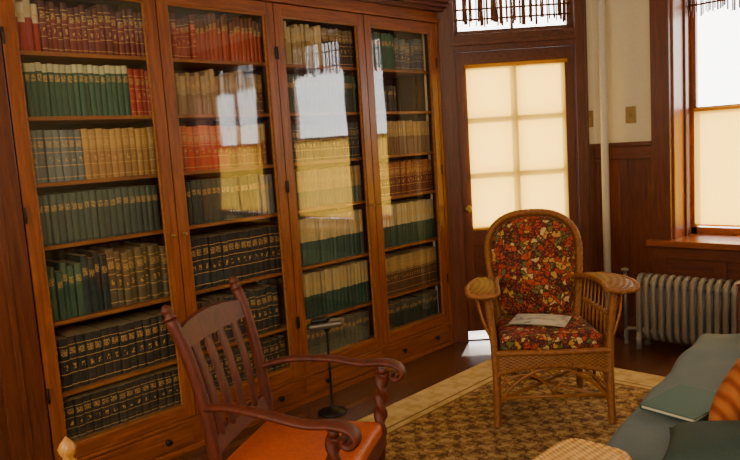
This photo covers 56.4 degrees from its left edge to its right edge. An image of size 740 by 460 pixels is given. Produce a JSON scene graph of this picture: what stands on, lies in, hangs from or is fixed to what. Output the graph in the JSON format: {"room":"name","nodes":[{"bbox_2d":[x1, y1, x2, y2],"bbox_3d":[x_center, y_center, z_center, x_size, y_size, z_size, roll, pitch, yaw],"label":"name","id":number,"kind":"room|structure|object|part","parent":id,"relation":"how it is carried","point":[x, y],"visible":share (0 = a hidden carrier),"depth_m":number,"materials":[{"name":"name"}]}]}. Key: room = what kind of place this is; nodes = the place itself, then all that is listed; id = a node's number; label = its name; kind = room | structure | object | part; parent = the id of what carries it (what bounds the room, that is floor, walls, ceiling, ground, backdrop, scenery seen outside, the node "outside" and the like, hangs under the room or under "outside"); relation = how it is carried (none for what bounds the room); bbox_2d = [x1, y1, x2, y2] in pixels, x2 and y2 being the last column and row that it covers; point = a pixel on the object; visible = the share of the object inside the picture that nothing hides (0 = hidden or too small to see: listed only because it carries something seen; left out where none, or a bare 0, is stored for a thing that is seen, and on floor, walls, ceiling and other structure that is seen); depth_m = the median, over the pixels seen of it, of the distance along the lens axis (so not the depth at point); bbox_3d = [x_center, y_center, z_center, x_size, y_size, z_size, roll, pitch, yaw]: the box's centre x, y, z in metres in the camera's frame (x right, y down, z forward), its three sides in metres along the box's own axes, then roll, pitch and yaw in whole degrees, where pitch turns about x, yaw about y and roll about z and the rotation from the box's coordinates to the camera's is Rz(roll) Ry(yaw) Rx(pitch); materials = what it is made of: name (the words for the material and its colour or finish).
{"room":"home library","nodes":[
{"label":"home library","id":0,"kind":"room"},
{"bbox_2d":[0,385,10,459],"bbox_3d":[-1.782,-0.221,2.968,0.500,2.950,6.400,3,10,44],"label":"wall","id":1,"kind":"structure","parent":0,"point":[4,446],"depth_m":2.93,"materials":[{"name":"brown wood"}]},
{"bbox_2d":[171,330,689,459],"bbox_3d":[0.815,1.321,1.564,6.300,0.100,7.600,3,10,44],"label":"floor","id":2,"kind":"structure","parent":0,"point":[655,358],"depth_m":4.42,"materials":[{"name":"brown wood"}]},
{"bbox_2d":[0,0,453,459],"bbox_3d":[-0.604,-0.186,4.019,0.455,2.475,3.112,3,10,44],"label":"bookcase","id":3,"kind":"object","parent":2,"relation":"on","point":[32,394],"visible":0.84,"depth_m":3.62,"materials":[{"name":"brown wood"}]},
{"bbox_3d":[-1.222,-0.057,3.198,0.054,2.147,0.715,3,10,44],"label":"door frame","id":4,"kind":"part","parent":3,"relation":"part of","materials":[{"name":"brown wood"}]},
{"bbox_2d":[14,0,437,440],"bbox_3d":[-0.602,-0.202,4.086,0.226,2.019,2.839,3,10,44],"label":"books","id":5,"kind":"object","parent":3,"relation":"in","point":[94,279],"visible":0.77,"depth_m":3.64,"materials":[{"name":"multicoloured paper"}]},
{"bbox_3d":[-0.722,-0.152,3.709,0.054,2.147,0.715,3,10,44],"label":"door frame","id":6,"kind":"part","parent":3,"relation":"part of","materials":[{"name":"brown wood"}]},
{"bbox_3d":[-0.224,-0.246,4.219,0.054,2.147,0.715,3,10,44],"label":"door frame","id":7,"kind":"part","parent":3,"relation":"part of","materials":[{"name":"brown wood"}]},
{"bbox_3d":[0.275,-0.341,4.731,0.054,2.147,0.715,3,10,44],"label":"door frame","id":8,"kind":"part","parent":3,"relation":"part of","materials":[{"name":"brown wood"}]},
{"bbox_2d":[308,315,347,417],"bbox_3d":[-0.231,0.767,3.921,0.200,0.563,0.169,-3,7,4],"label":"stand","id":9,"kind":"object","parent":2,"relation":"on","point":[322,322],"visible":1,"depth_m":3.89,"materials":[{"name":"metal"}]},
{"bbox_2d":[357,359,664,459],"bbox_3d":[0.522,1.212,2.147,3.140,0.012,4.650,3,10,44],"label":"area rug","id":10,"kind":"object","parent":2,"relation":"on","point":[452,418],"visible":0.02,"depth_m":3.70,"materials":[{"name":"beige carpet"}]},
{"bbox_2d":[57,436,76,459],"bbox_3d":[-0.925,0.964,1.673,0.384,0.778,0.408,-4,7,-6],"label":"chair","id":11,"kind":"object","parent":10,"relation":"on","point":[66,449],"visible":1,"depth_m":1.81,"materials":[{"name":"brown wood"}]},
{"bbox_2d":[160,276,405,459],"bbox_3d":[-0.308,0.707,2.455,1.009,1.016,0.664,-2,7,16],"label":"rocking chair","id":12,"kind":"object","parent":10,"relation":"on","point":[281,436],"visible":1,"depth_m":2.44,"materials":[{"name":"brown wood"}]},
{"bbox_3d":[-0.242,0.795,2.449,0.470,0.070,0.510,-2,7,16],"label":"seat","id":13,"kind":"part","parent":12,"relation":"part of","materials":[{"name":"orange leather"}]},
{"bbox_2d":[465,208,640,426],"bbox_3d":[0.940,0.445,3.755,0.855,1.065,0.736,-3,7,5],"label":"wicker armchair","id":14,"kind":"object","parent":10,"relation":"on","point":[534,257],"visible":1,"depth_m":3.72,"materials":[{"name":"wicker"}]},
{"bbox_2d":[492,216,575,314],"bbox_3d":[0.950,0.204,3.983,0.476,0.552,0.158,-3,7,5],"label":"cushion","id":15,"kind":"object","parent":14,"relation":"on","point":[534,257],"depth_m":3.96,"materials":[{"name":"multicoloured fabric"}]},
{"bbox_2d":[508,314,570,326],"bbox_3d":[0.925,0.488,3.755,0.300,0.010,0.220,0,8,25],"label":"magazine","id":16,"kind":"object","parent":14,"relation":"on","point":[530,319],"visible":1,"depth_m":3.74,"materials":[{"name":"white paper"}]},
{"bbox_2d":[498,312,603,350],"bbox_3d":[0.945,0.544,3.740,0.524,0.091,0.490,-3,7,5],"label":"seat cushion","id":17,"kind":"object","parent":14,"relation":"on","point":[578,333],"depth_m":3.53,"materials":[{"name":"multicoloured fabric"}]},
{"bbox_2d":[532,438,631,459],"bbox_3d":[0.619,0.954,2.110,0.256,0.488,0.435,3,10,44],"label":"wicker stool","id":18,"kind":"object","parent":10,"relation":"on","point":[571,449],"visible":1,"depth_m":2.18,"materials":[{"name":"beige wicker"}]},
{"bbox_2d":[607,281,739,459],"bbox_3d":[1.591,0.622,2.743,0.850,0.875,1.758,2,9,37],"label":"sofa","id":19,"kind":"object","parent":10,"relation":"on","point":[645,435],"visible":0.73,"depth_m":2.85,"materials":[{"name":"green fabric"}]},
{"bbox_2d":[640,384,715,421],"bbox_3d":[1.206,0.656,2.624,0.300,0.017,0.213,-9,9,-37],"label":"book","id":20,"kind":"object","parent":19,"relation":"on","point":[683,402],"visible":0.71,"depth_m":2.60,"materials":[{"name":"paper"}]},
{"bbox_2d":[663,420,739,459],"bbox_3d":[1.114,0.676,2.139,0.377,0.134,0.320,0,8,29],"label":"throw pillow","id":21,"kind":"object","parent":19,"relation":"on","point":[715,439],"visible":1,"depth_m":2.11,"materials":[{"name":"green fabric"}]},
{"bbox_2d":[708,357,739,420],"bbox_3d":[1.331,0.510,2.391,0.226,0.333,0.340,3,10,44],"label":"throw pillow","id":22,"kind":"object","parent":19,"relation":"on","point":[725,405],"visible":0.73,"depth_m":2.32,"materials":[{"name":"orange fabric"}]},
{"bbox_3d":[1.603,0.622,2.733,0.818,0.875,1.758,2,9,37],"label":"frame","id":23,"kind":"part","parent":19,"relation":"part of","materials":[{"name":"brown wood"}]},
{"bbox_2d":[597,0,610,334],"bbox_3d":[1.652,-0.675,4.861,0.072,2.950,0.072,3,10,44],"label":"pipe","id":24,"kind":"object","parent":2,"relation":"on","point":[600,3],"visible":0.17,"depth_m":4.84,"materials":[{"name":"beige metal"}]},
{"bbox_2d":[621,268,739,349],"bbox_3d":[2.103,0.549,4.534,0.918,0.544,0.187,3,10,44],"label":"radiator","id":25,"kind":"object","parent":2,"relation":"on","point":[680,309],"visible":0.84,"depth_m":4.51,"materials":[{"name":"silver metal"}]},
{"bbox_2d":[422,0,594,311],"bbox_3d":[1.093,-0.666,5.088,1.350,2.950,0.160,-4,7,0],"label":"wall","id":26,"kind":"structure","parent":0,"point":[589,26],"depth_m":4.96,"materials":[{"name":"beige paint"}]},
{"bbox_2d":[452,0,571,34],"bbox_3d":[1.008,-1.586,4.936,0.860,0.340,0.040,-4,7,0],"label":"window","id":27,"kind":"structure","parent":26,"relation":"in","point":[568,23],"depth_m":4.93,"materials":[{"name":"brown wood"}]},
{"bbox_2d":[454,0,570,27],"bbox_3d":[1.008,-1.591,4.893,0.820,0.280,0.027,-4,7,0],"label":"valance","id":28,"kind":"object","parent":26,"relation":"attached to","point":[560,6],"visible":1,"depth_m":4.89,"materials":[{"name":"white fabric"}]},
{"bbox_2d":[437,0,598,342],"bbox_3d":[1.085,-0.538,5.074,1.117,2.700,0.180,-4,7,0],"label":"trim","id":29,"kind":"structure","parent":26,"relation":"attached to","point":[450,44],"depth_m":4.97,"materials":[{"name":"brown wood"}]},
{"bbox_2d":[455,46,580,331],"bbox_3d":[1.093,-0.276,5.050,0.856,2.050,0.120,-4,7,0],"label":"door","id":30,"kind":"structure","parent":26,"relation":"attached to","point":[475,266],"depth_m":5.02,"materials":[{"name":"brown wood"}]},
{"bbox_3d":[0.713,-0.156,5.040,0.056,0.056,0.075,-4,7,0],"label":"knob","id":31,"kind":"part","parent":30,"relation":"part of","materials":[{"name":"gold metal"}]},
{"bbox_2d":[464,58,568,230],"bbox_3d":[1.079,-0.609,5.003,0.735,1.197,0.026,-4,7,0],"label":"window shade","id":32,"kind":"object","parent":30,"relation":"attached to","point":[517,125],"depth_m":5.00,"materials":[{"name":"beige fabric"}]},
{"bbox_2d":[589,110,592,126],"bbox_3d":[1.596,-0.803,4.984,0.036,0.120,0.020,-4,7,0],"label":"switch plate","id":33,"kind":"object","parent":26,"relation":"attached to","point":[591,111],"visible":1,"depth_m":4.99,"materials":[{"name":"gold metal"}]},
{"bbox_2d":[592,0,650,143],"bbox_3d":[3.507,-0.625,3.464,5.020,2.950,0.385,3,10,44],"label":"wall","id":34,"kind":"structure","parent":0,"point":[627,21],"depth_m":4.79,"materials":[{"name":"beige paint"}]},
{"bbox_2d":[625,106,635,122],"bbox_3d":[1.812,-0.802,4.800,0.075,0.115,0.020,3,10,44],"label":"switch plate","id":35,"kind":"object","parent":34,"relation":"attached to","point":[630,112],"visible":1,"depth_m":4.80,"materials":[{"name":"gold metal"}]},
{"bbox_2d":[593,141,739,346],"bbox_3d":[3.442,0.168,3.371,4.925,1.410,0.045,3,10,44],"label":"wainscoting","id":36,"kind":"structure","parent":34,"relation":"attached to","point":[630,163],"depth_m":4.86,"materials":[{"name":"brown wood"}]},
{"bbox_2d":[646,0,739,250],"bbox_3d":[2.455,-0.911,4.339,1.310,2.060,0.405,3,10,44],"label":"frame","id":37,"kind":"object","parent":34,"relation":"attached to","point":[669,19],"visible":1,"depth_m":4.65,"materials":[{"name":"brown wood"}]},
{"bbox_2d":[688,0,739,17],"bbox_3d":[2.500,-1.603,4.349,0.970,0.358,0.023,3,10,44],"label":"valance","id":38,"kind":"object","parent":34,"relation":"attached to","point":[707,3],"visible":1,"depth_m":4.61,"materials":[{"name":"white fabric"}]},
{"bbox_2d":[689,0,739,235],"bbox_3d":[2.588,-0.882,4.479,0.970,1.868,0.050,3,10,44],"label":"sash","id":39,"kind":"object","parent":34,"relation":"attached to","point":[693,21],"visible":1,"depth_m":4.78,"materials":[{"name":"brown wood"}]},
{"bbox_2d":[694,105,739,226],"bbox_3d":[2.590,-0.418,4.506,0.900,0.819,0.024,3,10,44],"label":"window shade","id":40,"kind":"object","parent":39,"relation":"attached to","point":[716,129],"depth_m":4.72,"materials":[{"name":"beige fabric"}]}
]}

